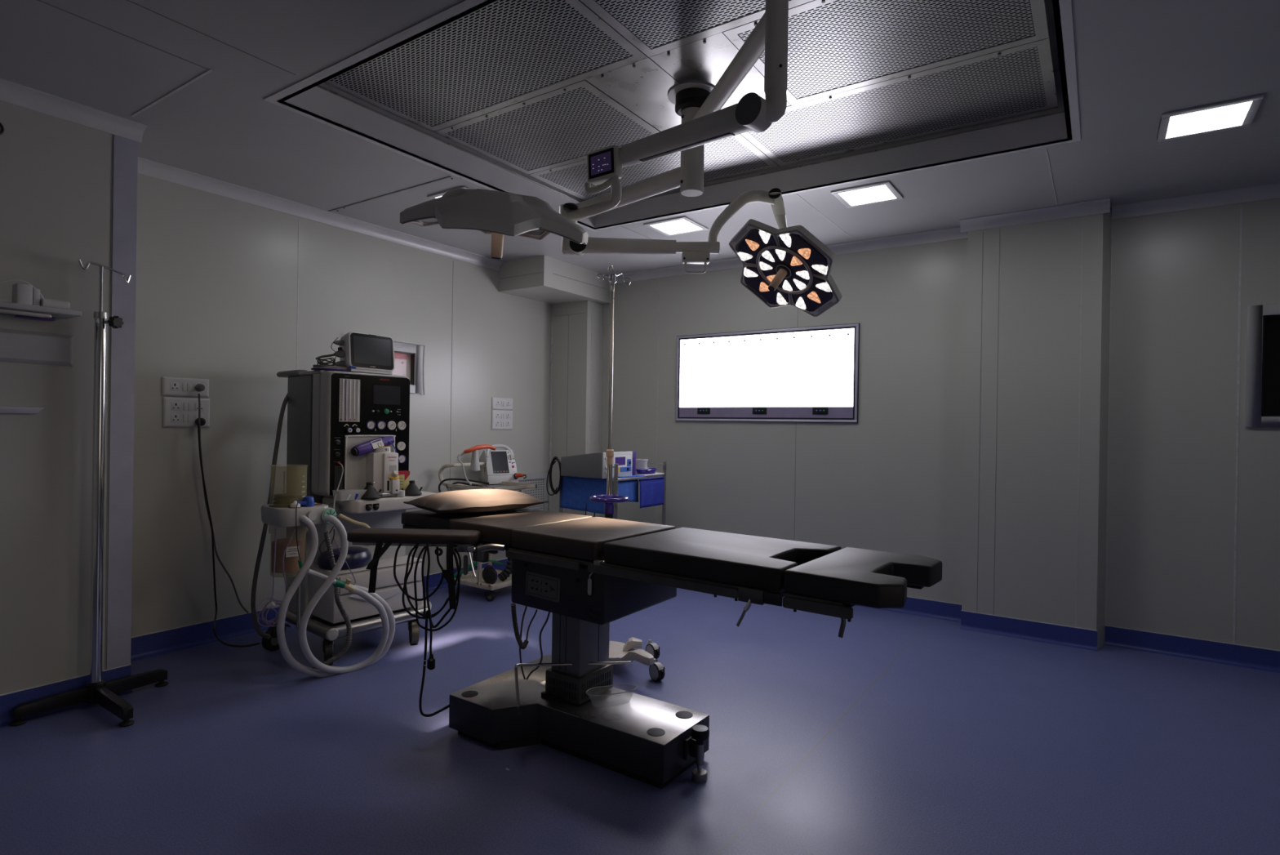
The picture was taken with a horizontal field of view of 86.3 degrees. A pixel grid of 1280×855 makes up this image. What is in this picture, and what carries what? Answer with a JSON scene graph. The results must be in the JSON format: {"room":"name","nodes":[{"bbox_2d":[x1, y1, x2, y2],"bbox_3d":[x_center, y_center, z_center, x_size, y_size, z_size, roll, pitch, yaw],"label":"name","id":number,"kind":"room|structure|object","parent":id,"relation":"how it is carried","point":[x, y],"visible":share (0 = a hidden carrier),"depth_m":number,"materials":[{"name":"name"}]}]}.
{"room":"operating room","nodes":[
{"label":"operating room","id":0,"kind":"room"},
{"bbox_2d":[0,100,113,694],"bbox_3d":[-3.881,-0.135,2.168,0.626,2.943,3.650,1,0,34],"label":"wall","id":1,"kind":"structure","parent":0,"point":[56,174],"depth_m":3.23,"materials":[{"name":"paint"}]},
{"bbox_2d":[0,406,44,413],"bbox_3d":[-2.948,-0.080,2.978,0.020,0.029,0.539,1,0,34],"label":"wall rail","id":2,"kind":"object","parent":1,"relation":"attached to","point":[2,409],"visible":1,"depth_m":3.12,"materials":[{"name":"metal"}]},
{"bbox_2d":[0,328,73,366],"bbox_3d":[-2.953,-0.372,2.961,0.022,0.150,0.800,1,0,34],"label":"cover plate","id":3,"kind":"object","parent":1,"relation":"attached to","point":[19,346],"visible":1,"depth_m":3.17,"materials":[{"name":"grey plastic"}]},
{"bbox_2d":[0,301,81,319],"bbox_3d":[-2.912,-0.521,2.859,0.200,0.047,0.875,1,0,34],"label":"wall shelf","id":4,"kind":"object","parent":1,"relation":"attached to","point":[6,308],"visible":0.99,"depth_m":3.04,"materials":[{"name":"grey plastic"}]},
{"bbox_2d":[0,279,44,306],"bbox_3d":[-2.774,-0.600,3.035,0.070,0.118,0.208,1,0,34],"label":"box","id":5,"kind":"object","parent":4,"relation":"on","point":[22,293],"visible":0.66,"depth_m":3.04,"materials":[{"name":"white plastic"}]},
{"bbox_2d":[14,314,55,321],"bbox_3d":[-2.754,-0.499,3.111,0.060,0.012,0.130,1,0,34],"label":"packet","id":6,"kind":"object","parent":4,"relation":"attached to","point":[51,319],"visible":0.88,"depth_m":3.10,"materials":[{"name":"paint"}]},
{"bbox_2d":[40,297,70,309],"bbox_3d":[-2.681,-0.563,3.129,0.042,0.042,0.100,1,0,34],"label":"roll","id":7,"kind":"object","parent":4,"relation":"on","point":[43,302],"visible":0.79,"depth_m":3.12,"materials":[{"name":"paper"}]},
{"bbox_2d":[0,663,133,727],"bbox_3d":[-3.601,1.272,2.030,0.034,0.139,3.555,1,0,34],"label":"baseboard","id":8,"kind":"structure","parent":1,"relation":"attached to","point":[8,700],"depth_m":3.23,"materials":[{"name":"blue plastic"}]},
{"bbox_2d":[0,78,147,142],"bbox_3d":[-3.538,-1.515,2.020,0.073,0.073,3.570,1,0,34],"label":"trim","id":9,"kind":"structure","parent":1,"relation":"attached to","point":[11,92],"depth_m":3.25,"materials":[{"name":"metal"}]},
{"bbox_2d":[106,134,137,669],"bbox_3d":[-2.627,-0.119,3.466,0.004,2.695,0.102,1,0,34],"label":"trim","id":10,"kind":"structure","parent":1,"relation":"attached to","point":[125,149],"depth_m":3.46,"materials":[{"name":"metal"}]},
{"bbox_2d":[131,173,551,636],"bbox_3d":[-1.931,-0.111,5.526,0.102,2.943,4.200,1,0,34],"label":"wall","id":11,"kind":"structure","parent":0,"point":[232,294],"depth_m":4.54,"materials":[{"name":"paint"}]},
{"bbox_2d":[161,376,208,396],"bbox_3d":[-2.775,-0.246,4.168,0.018,0.112,0.256,1,0,34],"label":"socket plate","id":12,"kind":"object","parent":11,"relation":"attached to","point":[171,386],"visible":1,"depth_m":4.15,"materials":[{"name":"white plastic"}]},
{"bbox_2d":[162,396,209,426],"bbox_3d":[-2.774,-0.092,4.174,0.018,0.177,0.256,1,0,34],"label":"socket plate","id":13,"kind":"object","parent":11,"relation":"attached to","point":[177,411],"visible":0.95,"depth_m":4.16,"materials":[{"name":"white plastic"}]},
{"bbox_2d":[195,383,248,613],"bbox_3d":[-2.639,0.467,4.309,0.074,1.470,0.318,1,0,34],"label":"power cord","id":14,"kind":"object","parent":11,"relation":"attached to","point":[199,387],"visible":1,"depth_m":4.21,"materials":[{"name":"grey plastic"}]},
{"bbox_2d":[195,417,259,647],"bbox_3d":[-2.442,0.582,3.992,0.764,1.274,0.164,1,0,42],"label":"power cord","id":15,"kind":"object","parent":11,"relation":"attached to","point":[202,420],"visible":0.98,"depth_m":4.19,"materials":[{"name":"black plastic"}]},
{"bbox_2d":[130,557,508,661],"bbox_3d":[-1.983,1.293,5.365,0.034,0.133,3.795,1,0,34],"label":"baseboard","id":16,"kind":"structure","parent":11,"relation":"attached to","point":[170,640],"depth_m":4.27,"materials":[{"name":"blue plastic"}]},
{"bbox_2d":[137,156,504,271],"bbox_3d":[-2.131,-1.499,5.043,0.073,0.073,3.055,1,0,34],"label":"trim","id":17,"kind":"structure","parent":11,"relation":"attached to","point":[148,167],"depth_m":4.72,"materials":[{"name":"metal"}]},
{"bbox_2d":[344,333,425,395],"bbox_3d":[-1.998,-0.480,5.346,0.073,0.419,0.721,1,0,34],"label":"window","id":18,"kind":"structure","parent":11,"relation":"in","point":[417,351],"depth_m":5.56,"materials":[{"name":"white plastic"}]},
{"bbox_2d":[491,409,512,429],"bbox_3d":[-1.292,-0.072,6.371,0.018,0.176,0.265,1,0,34],"label":"socket plate","id":19,"kind":"object","parent":11,"relation":"attached to","point":[500,419],"visible":1,"depth_m":6.36,"materials":[{"name":"white plastic"}]},
{"bbox_2d":[491,397,512,409],"bbox_3d":[-1.291,-0.220,6.368,0.018,0.112,0.264,1,0,34],"label":"socket plate","id":20,"kind":"object","parent":11,"relation":"attached to","point":[497,403],"visible":1,"depth_m":6.36,"materials":[{"name":"white plastic"}]},
{"bbox_2d":[515,471,548,510],"bbox_3d":[-1.083,0.758,6.705,0.014,0.625,0.519,1,0,34],"label":"air vent","id":21,"kind":"object","parent":11,"relation":"in","point":[540,478],"visible":0.29,"depth_m":6.80,"materials":[{"name":"grey plastic"}]},
{"bbox_2d":[498,255,610,303],"bbox_3d":[-0.798,-1.384,6.583,0.563,0.267,0.999,1,0,34],"label":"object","id":22,"kind":"structure","parent":0,"point":[543,278],"depth_m":6.29,"materials":[{"name":"metal"}]},
{"bbox_2d":[548,300,603,516],"bbox_3d":[-0.654,0.062,6.916,0.468,2.630,0.265,1,0,34],"label":"wall column","id":23,"kind":"structure","parent":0,"point":[576,326],"depth_m":6.81,"materials":[{"name":"paint"}]},
{"bbox_2d":[0,583,1279,854],"bbox_3d":[0.017,1.447,2.027,8.600,0.100,8.000,1,0,34],"label":"floor","id":24,"kind":"structure","parent":0,"point":[900,733],"depth_m":2.90,"materials":[{"name":"blue plastic"}]},
{"bbox_2d":[8,259,168,727],"bbox_3d":[-2.494,0.278,3.240,0.461,2.156,0.635,1,0,34],"label":"stand","id":25,"kind":"object","parent":24,"relation":"on","point":[103,692],"visible":1,"depth_m":3.31,"materials":[{"name":"silver metal"}]},
{"bbox_2d":[261,369,434,665],"bbox_3d":[-1.915,0.504,4.249,0.980,1.718,1.098,1,0,34],"label":"machine","id":26,"kind":"object","parent":24,"relation":"on","point":[330,413],"depth_m":4.12,"materials":[{"name":"metal"}]},
{"bbox_2d":[250,393,288,638],"bbox_3d":[-2.264,0.508,4.183,0.125,1.468,0.387,1,0,-13],"label":"gas hose","id":27,"kind":"object","parent":26,"relation":"attached to","point":[256,627],"visible":0.92,"depth_m":4.05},
{"bbox_2d":[255,525,297,626],"bbox_3d":[-1.892,0.774,3.557,0.181,0.520,0.085,1,0,-44],"label":"tubing","id":28,"kind":"object","parent":26,"relation":"hanging from","point":[270,604],"visible":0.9,"depth_m":3.55,"materials":[{"name":"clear plastic"}]},
{"bbox_2d":[271,537,304,573],"bbox_3d":[-1.919,0.658,3.723,0.194,0.281,0.194,1,0,34],"label":"canister","id":29,"kind":"object","parent":26,"relation":"on","point":[291,557],"depth_m":3.66,"materials":[{"name":"plastic"}]},
{"bbox_2d":[295,497,302,568],"bbox_3d":[-1.810,0.558,3.612,0.046,0.377,0.047,1,0,34],"label":"sampling line","id":30,"kind":"object","parent":26,"relation":"hanging from","point":[300,562],"visible":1,"depth_m":3.60,"materials":[{"name":"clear plastic"}]},
{"bbox_2d":[311,530,351,669],"bbox_3d":[-1.730,0.960,3.821,0.048,0.766,0.254,1,0,33],"label":"corrugated hose","id":31,"kind":"object","parent":26,"relation":"attached to","point":[338,601],"visible":0.84,"depth_m":3.85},
{"bbox_2d":[311,337,356,372],"bbox_3d":[-1.848,-0.447,4.174,0.297,0.210,0.203,1,0,-29],"label":"lead","id":32,"kind":"object","parent":26,"relation":"on","point":[322,366],"visible":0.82,"depth_m":4.11,"materials":[{"name":"grey plastic"}]},
{"bbox_2d":[276,514,395,677],"bbox_3d":[-1.648,0.931,3.770,0.138,0.931,0.661,1,0,40],"label":"hoses","id":33,"kind":"object","parent":26,"relation":"attached to","point":[387,616],"visible":0.97,"depth_m":3.68,"materials":[{"name":"white plastic"}]},
{"bbox_2d":[316,546,371,568],"bbox_3d":[-1.788,0.781,4.137,0.290,0.108,0.309,1,0,34],"label":"round cushion","id":34,"kind":"object","parent":26,"relation":"on","point":[357,556],"visible":0.61,"depth_m":4.04,"materials":[{"name":"blue plastic"}]},
{"bbox_2d":[332,488,366,500],"bbox_3d":[-1.697,0.396,4.032,0.106,0.056,0.200,1,0,40],"label":"clear box","id":35,"kind":"object","parent":26,"relation":"on","point":[356,493],"visible":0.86,"depth_m":3.98,"materials":[{"name":"plastic"}]},
{"bbox_2d":[333,331,395,374],"bbox_3d":[-1.747,-0.457,4.280,0.194,0.258,0.372,1,0,34],"label":"patient monitor","id":36,"kind":"object","parent":26,"relation":"on","point":[372,353],"visible":1,"depth_m":4.22,"materials":[{"name":"white plastic"}]},
{"bbox_2d":[360,481,382,498],"bbox_3d":[-1.618,0.375,4.083,0.127,0.098,0.128,1,0,-12],"label":"face mask","id":37,"kind":"object","parent":26,"relation":"on","point":[371,492],"visible":0.91,"depth_m":4.06,"materials":[{"name":"black rubber"}]},
{"bbox_2d":[322,490,434,513],"bbox_3d":[-1.600,0.466,4.293,0.350,0.080,0.644,1,0,40],"label":"countertop","id":38,"kind":"structure","parent":26,"relation":"on","point":[386,503],"depth_m":4.11,"materials":[{"name":"white plastic"}]},
{"bbox_2d":[365,445,399,493],"bbox_3d":[-1.660,0.263,4.257,0.378,0.298,0.156,1,0,40],"label":"vaporizer","id":39,"kind":"object","parent":26,"relation":"on","point":[381,464],"visible":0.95,"depth_m":4.15,"materials":[{"name":"white plastic"}]},
{"bbox_2d":[351,435,399,461],"bbox_3d":[-1.625,0.130,4.186,0.094,0.167,0.323,1,0,34],"label":"pressure cuff","id":40,"kind":"object","parent":39,"relation":"on","point":[371,446],"visible":0.98,"depth_m":4.13,"materials":[{"name":"plastic"}]},
{"bbox_2d":[398,470,409,490],"bbox_3d":[-1.509,0.351,4.323,0.044,0.150,0.088,1,0,40],"label":"carton","id":41,"kind":"object","parent":26,"relation":"on","point":[404,476],"visible":0.48,"depth_m":4.31,"materials":[{"name":"multicoloured cardboard"}]},
{"bbox_2d":[400,480,422,495],"bbox_3d":[-1.439,0.380,4.311,0.121,0.093,0.121,1,0,-12],"label":"face mask","id":42,"kind":"object","parent":26,"relation":"on","point":[411,489],"visible":0.83,"depth_m":4.29,"materials":[{"name":"black rubber"}]},
{"bbox_2d":[438,462,537,601],"bbox_3d":[-1.288,0.836,5.737,0.660,1.067,0.507,1,0,34],"label":"cart","id":43,"kind":"object","parent":24,"relation":"on","point":[469,580],"visible":0.41,"depth_m":5.59,"materials":[{"name":"metal"}]},
{"bbox_2d":[438,478,488,492],"bbox_3d":[-1.460,0.498,5.627,0.415,0.149,0.118,1,0,3],"label":"cable","id":44,"kind":"object","parent":43,"relation":"on","point":[446,479],"visible":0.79,"depth_m":5.65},
{"bbox_2d":[453,560,506,577],"bbox_3d":[-1.341,1.174,5.648,0.464,0.150,0.066,1,0,-5],"label":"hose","id":45,"kind":"object","parent":43,"relation":"on","point":[475,562],"visible":0.52,"depth_m":5.63,"materials":[{"name":"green plastic"}]},
{"bbox_2d":[449,484,517,489],"bbox_3d":[-1.236,0.500,5.703,0.545,0.004,0.500,1,0,34],"label":"tray","id":46,"kind":"object","parent":43,"relation":"on","point":[461,486],"depth_m":5.55,"materials":[{"name":"metal"}]},
{"bbox_2d":[460,568,511,584],"bbox_3d":[-1.246,1.257,5.716,0.515,0.010,0.480,1,0,34],"label":"shelf","id":47,"kind":"object","parent":43,"relation":"attached to","point":[468,579],"depth_m":5.57,"materials":[{"name":"metal"}]},
{"bbox_2d":[482,564,497,583],"bbox_3d":[-1.210,1.186,5.486,0.159,0.159,0.042,1,0,34],"label":"mask","id":48,"kind":"object","parent":43,"relation":"on","point":[490,575],"visible":0.94,"depth_m":5.46,"materials":[{"name":"rubber"}]},
{"bbox_2d":[470,444,518,484],"bbox_3d":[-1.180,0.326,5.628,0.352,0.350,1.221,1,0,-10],"label":"defibrillator","id":49,"kind":"object","parent":43,"relation":"on","point":[500,464],"visible":0.9,"depth_m":5.99,"materials":[{"name":"grey plastic"}]},
{"bbox_2d":[457,444,496,484],"bbox_3d":[-1.192,0.271,5.068,0.138,0.290,0.325,1,0,34],"label":"paddle","id":50,"kind":"object","parent":49,"relation":"on","point":[473,448],"visible":1,"depth_m":5.00,"materials":[{"name":"orange plastic"}]},
{"bbox_2d":[497,550,511,581],"bbox_3d":[-1.066,1.114,5.584,0.132,0.270,0.195,1,0,20],"label":"hose","id":51,"kind":"object","parent":43,"relation":"on","point":[503,575],"visible":0.58,"depth_m":5.51,"materials":[{"name":"black rubber"}]},
{"bbox_2d":[550,264,664,680],"bbox_3d":[-0.124,0.217,4.025,0.700,2.346,0.582,1,0,16],"label":"stand","id":52,"kind":"object","parent":24,"relation":"on","point":[618,651],"visible":0.71,"depth_m":3.99,"materials":[{"name":"silver metal"}]},
{"bbox_2d":[559,460,666,524],"bbox_3d":[-0.222,0.835,5.859,0.660,1.102,0.795,1,0,34],"label":"trolley","id":53,"kind":"object","parent":24,"relation":"on","point":[615,480],"visible":0.09,"depth_m":5.71,"materials":[{"name":"metal"}]},
{"bbox_2d":[546,456,562,495],"bbox_3d":[-0.715,0.406,5.697,0.184,0.331,0.048,1,0,34],"label":"hanging cable","id":54,"kind":"object","parent":53,"relation":"hanging from","point":[554,491],"visible":0.98,"depth_m":5.69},
{"bbox_2d":[560,475,619,514],"bbox_3d":[-0.416,0.542,5.612,0.509,0.300,0.139,1,0,34],"label":"drape","id":55,"kind":"object","parent":53,"relation":"hanging from","point":[575,493],"visible":0.62,"depth_m":5.57,"materials":[{"name":"blue fabric"}]},
{"bbox_2d":[560,450,635,478],"bbox_3d":[-0.341,0.298,5.665,0.448,0.209,0.453,1,0,34],"label":"electrosurgical unit","id":56,"kind":"object","parent":53,"relation":"on","point":[593,465],"visible":0.84,"depth_m":5.51,"materials":[{"name":"grey plastic"}]},
{"bbox_2d":[617,479,638,502],"bbox_3d":[-0.108,0.526,5.579,0.021,0.195,0.330,1,0,34],"label":"drawer","id":57,"kind":"object","parent":53,"relation":"hanging from","point":[629,488],"visible":0.7,"depth_m":5.61,"materials":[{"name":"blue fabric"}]},
{"bbox_2d":[612,472,663,480],"bbox_3d":[-0.221,0.416,5.858,0.564,0.020,0.724,1,0,34],"label":"shelf","id":58,"kind":"object","parent":53,"relation":"attached to","point":[615,477],"depth_m":5.61,"materials":[{"name":"metal"}]},
{"bbox_2d":[635,458,648,473],"bbox_3d":[0.017,0.339,5.865,0.104,0.136,0.104,1,0,34],"label":"plastic tub","id":59,"kind":"object","parent":53,"relation":"on","point":[642,464],"visible":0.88,"depth_m":5.83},
{"bbox_2d":[635,471,664,475],"bbox_3d":[0.068,0.403,5.919,0.166,0.010,0.340,1,0,34],"label":"paper sheets","id":60,"kind":"object","parent":53,"relation":"on","point":[655,473],"visible":0.53,"depth_m":5.85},
{"bbox_2d":[635,467,657,474],"bbox_3d":[0.056,0.378,5.888,0.154,0.048,0.260,1,0,34],"label":"tray","id":61,"kind":"object","parent":60,"relation":"on","point":[650,470],"visible":0.94,"depth_m":5.81,"materials":[{"name":"plastic"}]},
{"bbox_2d":[638,476,665,508],"bbox_3d":[0.103,0.552,5.819,0.021,0.240,0.384,1,0,34],"label":"drape","id":62,"kind":"object","parent":53,"relation":"hanging from","point":[651,490],"visible":1,"depth_m":5.81,"materials":[{"name":"blue fabric"}]},
{"bbox_2d":[401,507,942,788],"bbox_3d":[-0.102,0.917,2.872,2.434,0.952,0.830,1,0,34],"label":"table","id":63,"kind":"object","parent":24,"relation":"on","point":[636,566],"visible":0.96,"depth_m":2.80,"materials":[{"name":"black metal"}]},
{"bbox_2d":[346,527,505,608],"bbox_3d":[-0.933,0.616,2.932,0.714,0.311,0.339,1,0,2],"label":"operating table armrest","id":64,"kind":"object","parent":63,"relation":"attached to","point":[464,540],"visible":0.99,"depth_m":2.95,"materials":[{"name":"brown plastic"}]},
{"bbox_2d":[393,542,461,669],"bbox_3d":[-0.918,0.763,2.954,0.283,0.538,0.103,1,0,0],"label":"bundle","id":65,"kind":"object","parent":64,"relation":"hanging from","point":[430,664],"visible":0.97,"depth_m":2.94,"materials":[{"name":"black plastic"}]},
{"bbox_2d":[401,507,533,528],"bbox_3d":[-0.880,0.460,3.525,0.399,0.064,0.552,1,0,34],"label":"cushion","id":66,"kind":"object","parent":63,"relation":"on","point":[418,519],"depth_m":3.34,"materials":[{"name":"leather"}]},
{"bbox_2d":[403,488,548,513],"bbox_3d":[-0.831,0.374,3.489,0.614,0.110,0.386,1,0,-42],"label":"pillow","id":67,"kind":"object","parent":63,"relation":"on","point":[471,500],"visible":1,"depth_m":3.35,"materials":[{"name":"brown leather"}]},
{"bbox_2d":[451,509,592,545],"bbox_3d":[-0.559,0.474,3.300,0.405,0.076,0.572,1,0,34],"label":"cushion","id":68,"kind":"object","parent":63,"relation":"on","point":[497,527],"depth_m":3.16,"materials":[{"name":"brown plastic"}]},
{"bbox_2d":[514,661,631,715],"bbox_3d":[-0.299,1.111,2.996,0.564,0.227,0.103,1,0,-35],"label":"rod","id":69,"kind":"object","parent":63,"relation":"on","point":[601,662],"visible":1,"depth_m":2.94,"materials":[{"name":"metal"}]},
{"bbox_2d":[545,664,613,704],"bbox_3d":[-0.275,1.148,3.118,0.200,0.115,0.253,1,0,34],"label":"vent","id":70,"kind":"object","parent":63,"relation":"attached to","point":[563,686],"depth_m":3.03,"materials":[{"name":"black plastic"}]},
{"bbox_2d":[511,516,675,560],"bbox_3d":[-0.197,0.484,3.040,0.495,0.081,0.583,1,0,34],"label":"seat cushion","id":71,"kind":"object","parent":63,"relation":"on","point":[580,538],"depth_m":2.88,"materials":[{"name":"leather"}]},
{"bbox_2d":[585,683,637,695],"bbox_3d":[-0.126,1.182,3.008,0.238,0.060,0.104,1,0,-23],"label":"dish","id":72,"kind":"object","parent":63,"relation":"on","point":[616,683],"visible":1,"depth_m":3.00,"materials":[{"name":"clear plastic"}]},
{"bbox_2d":[604,527,841,592],"bbox_3d":[0.323,0.498,2.675,0.762,0.084,0.588,1,0,34],"label":"cushion","id":73,"kind":"object","parent":63,"relation":"on","point":[735,562],"depth_m":2.53,"materials":[{"name":"leather"}]},
{"bbox_2d":[783,546,942,608],"bbox_3d":[0.785,0.506,2.346,0.388,0.076,0.590,1,0,34],"label":"cushion","id":74,"kind":"object","parent":63,"relation":"on","point":[847,577],"depth_m":2.20,"materials":[{"name":"leather"}]},
{"bbox_2d":[0,0,1279,275],"bbox_3d":[0.270,-1.521,1.882,7.900,0.064,7.800,1,0,34],"label":"ceiling","id":75,"kind":"structure","parent":0,"point":[199,74],"depth_m":3.23,"materials":[{"name":"grey paint"}]},
{"bbox_2d":[426,186,472,199],"bbox_3d":[-1.154,-1.514,4.537,0.360,0.010,0.356,1,0,34],"label":"recessed light","id":76,"kind":"object","parent":75,"relation":"in","point":[441,193],"visible":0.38,"depth_m":4.43,"materials":[{"name":"white"}]},
{"bbox_2d":[263,0,1080,231],"bbox_3d":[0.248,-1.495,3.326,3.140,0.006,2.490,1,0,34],"label":"trim","id":77,"kind":"structure","parent":75,"relation":"attached to","point":[1064,11],"depth_m":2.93,"materials":[{"name":"metal"}]},
{"bbox_2d":[324,0,647,132],"bbox_3d":[-0.792,-1.671,3.136,1.458,0.018,0.795,1,0,34],"label":"panel","id":78,"kind":"object","parent":77,"relation":"in","point":[500,54],"visible":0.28,"depth_m":3.12,"materials":[{"name":"metal"}]},
{"bbox_2d":[433,79,660,174],"bbox_3d":[-0.505,-1.668,3.889,1.092,0.018,0.765,1,0,34],"label":"panel","id":79,"kind":"object","parent":77,"relation":"in","point":[560,126],"visible":0.93,"depth_m":3.82,"materials":[{"name":"metal"}]},
{"bbox_2d":[585,57,681,131],"bbox_3d":[0.102,-1.655,3.480,0.361,0.012,0.765,1,0,34],"label":"panel","id":80,"kind":"object","parent":77,"relation":"in","point":[642,86],"visible":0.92,"depth_m":3.35,"materials":[{"name":"metal"}]},
{"bbox_2d":[667,81,714,196],"bbox_3d":[0.262,-1.410,3.398,0.254,0.489,0.254,1,0,34],"label":"column","id":81,"kind":"structure","parent":80,"relation":"attached to","point":[687,98],"depth_m":3.34,"materials":[{"name":"white metal"}]},
{"bbox_2d":[400,0,788,258],"bbox_3d":[-0.249,-1.158,2.784,1.422,0.903,1.022,1,0,-8],"label":"light","id":82,"kind":"object","parent":81,"relation":"attached to","point":[499,214],"visible":1,"depth_m":2.63,"materials":[{"name":"metal"}]},
{"bbox_2d":[559,166,842,316],"bbox_3d":[0.356,-1.008,3.776,1.555,0.688,0.728,1,0,-12],"label":"light","id":83,"kind":"object","parent":81,"relation":"attached to","point":[784,265],"visible":0.97,"depth_m":3.85,"materials":[{"name":"metal"}]},
{"bbox_2d":[528,133,779,200],"bbox_3d":[0.069,-1.661,4.413,1.458,0.018,0.735,1,0,34],"label":"panel","id":84,"kind":"object","parent":77,"relation":"in","point":[733,156],"visible":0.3,"depth_m":4.35,"materials":[{"name":"metal"}]},
{"bbox_2d":[580,0,813,57],"bbox_3d":[0.437,-1.651,2.307,1.497,0.018,0.795,1,0,34],"label":"panel","id":85,"kind":"object","parent":77,"relation":"in","point":[655,27],"visible":1,"depth_m":2.76,"materials":[{"name":"metal"}]},
{"bbox_2d":[649,31,790,109],"bbox_3d":[0.405,-1.650,3.275,0.362,0.012,0.765,1,0,34],"label":"panel","id":86,"kind":"object","parent":77,"relation":"in","point":[705,60],"visible":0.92,"depth_m":3.11,"materials":[{"name":"metal"}]},
{"bbox_2d":[722,0,1048,105],"bbox_3d":[1.028,-1.643,2.855,1.130,0.018,0.765,1,0,34],"label":"panel","id":87,"kind":"object","parent":77,"relation":"in","point":[834,46],"visible":0.86,"depth_m":2.86,"materials":[{"name":"metal"}]},
{"bbox_2d":[741,37,1057,166],"bbox_3d":[1.298,-1.640,3.583,1.497,0.018,0.735,1,0,34],"label":"panel","id":88,"kind":"object","parent":77,"relation":"in","point":[1019,80],"visible":0.79,"depth_m":3.48,"materials":[{"name":"metal"}]},
{"bbox_2d":[643,216,708,235],"bbox_3d":[0.272,-1.494,5.082,0.360,0.010,0.356,1,0,34],"label":"recessed light","id":89,"kind":"object","parent":75,"relation":"in","point":[682,224],"visible":1,"depth_m":5.06,"materials":[{"name":"white"}]},
{"bbox_2d":[651,219,702,234],"bbox_3d":[0.272,-1.494,5.082,0.288,0.006,0.288,1,0,34],"label":"diffuser","id":90,"kind":"object","parent":89,"relation":"attached to","point":[674,226],"depth_m":5.08,"materials":[{"name":"white"}]},
{"bbox_2d":[831,180,903,208],"bbox_3d":[1.444,-1.474,4.336,0.360,0.010,0.356,1,0,34],"label":"recessed light","id":91,"kind":"object","parent":75,"relation":"in","point":[885,191],"visible":1,"depth_m":4.32,"materials":[{"name":"white"}]},
{"bbox_2d":[838,185,896,205],"bbox_3d":[1.444,-1.474,4.336,0.288,0.006,0.288,1,0,34],"label":"diffuser","id":92,"kind":"object","parent":91,"relation":"attached to","point":[874,193],"depth_m":4.34,"materials":[{"name":"white"}]},
{"bbox_2d":[1156,93,1264,142],"bbox_3d":[2.678,-1.453,3.228,0.360,0.010,0.356,1,0,34],"label":"recessed light","id":93,"kind":"object","parent":75,"relation":"in","point":[1238,113],"visible":1,"depth_m":3.21,"materials":[{"name":"white"}]},
{"bbox_2d":[1165,101,1252,137],"bbox_3d":[2.678,-1.453,3.228,0.288,0.006,0.288,1,0,34],"label":"diffuser","id":94,"kind":"object","parent":93,"relation":"attached to","point":[1233,115],"depth_m":3.22,"materials":[{"name":"white"}]},
{"bbox_2d":[600,197,1279,649],"bbox_3d":[2.423,-0.044,5.059,7.844,2.943,0.104,1,0,34],"label":"wall","id":95,"kind":"structure","parent":0,"point":[1193,537],"depth_m":5.06,"materials":[{"name":"paint"}]},
{"bbox_2d":[675,323,859,422],"bbox_3d":[1.043,-0.446,5.922,1.693,0.796,0.022,1,0,34],"label":"x-ray viewer","id":96,"kind":"object","parent":95,"relation":"attached to","point":[804,374],"visible":1,"depth_m":5.86,"materials":[{"name":"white plastic"}]},
{"bbox_2d":[607,226,968,283],"bbox_3d":[1.052,-1.452,5.893,3.282,0.073,0.073,1,0,34],"label":"trim","id":97,"kind":"structure","parent":95,"relation":"attached to","point":[954,233],"depth_m":5.47,"materials":[{"name":"metal"}]},
{"bbox_2d":[854,595,961,622],"bbox_3d":[0.983,1.341,5.940,3.380,0.127,0.034,1,0,34],"label":"baseboard","id":98,"kind":"structure","parent":95,"relation":"attached to","point":[947,611],"depth_m":5.14,"materials":[{"name":"blue plastic"}]},
{"bbox_2d":[1103,625,1279,672],"bbox_3d":[4.302,1.395,3.700,2.970,0.127,0.034,1,0,34],"label":"baseboard","id":99,"kind":"structure","parent":95,"relation":"attached to","point":[1205,650],"depth_m":4.27,"materials":[{"name":"blue plastic"}]},
{"bbox_2d":[1111,182,1279,219],"bbox_3d":[4.338,-1.397,3.676,2.960,0.073,0.073,1,0,34],"label":"trim","id":100,"kind":"structure","parent":95,"relation":"attached to","point":[1267,191],"depth_m":4.26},
{"bbox_2d":[1244,303,1279,427],"bbox_3d":[4.081,-0.363,3.895,0.943,0.739,0.054,1,0,34],"label":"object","id":101,"kind":"structure","parent":95,"relation":"in","point":[1263,332],"depth_m":4.11,"materials":[{"name":"grey plastic"}]},
{"bbox_2d":[961,207,1111,648],"bbox_3d":[2.711,-0.014,4.697,0.845,2.893,0.182,1,0,34],"label":"wall","id":102,"kind":"structure","parent":0,"point":[1038,293],"depth_m":4.61,"materials":[{"name":"paint"}]},
{"bbox_2d":[960,609,1097,651],"bbox_3d":[2.612,1.368,4.624,0.806,0.127,0.034,1,0,34],"label":"baseboard","id":103,"kind":"structure","parent":102,"relation":"attached to","point":[1038,631],"depth_m":4.62,"materials":[{"name":"blue plastic"}]},
{"bbox_2d":[959,197,1110,232],"bbox_3d":[2.638,-1.425,4.606,0.880,0.073,0.073,1,0,34],"label":"trim","id":104,"kind":"structure","parent":102,"relation":"attached to","point":[1099,206],"depth_m":4.59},
{"label":"outside","id":105,"kind":"structure","parent":0,"visible":0},
{"bbox_3d":[-2.341,-0.547,6.047,0.060,1.800,3.000,1,0,34],"label":"window","id":106,"kind":"structure","parent":105,"visible":0},
{"bbox_2d":[391,352,406,376],"bbox_3d":[-2.206,-0.570,6.168,0.021,0.950,2.150,1,0,34],"label":"notice board","id":107,"kind":"object","parent":106,"relation":"attached to","point":[400,359],"visible":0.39,"depth_m":6.20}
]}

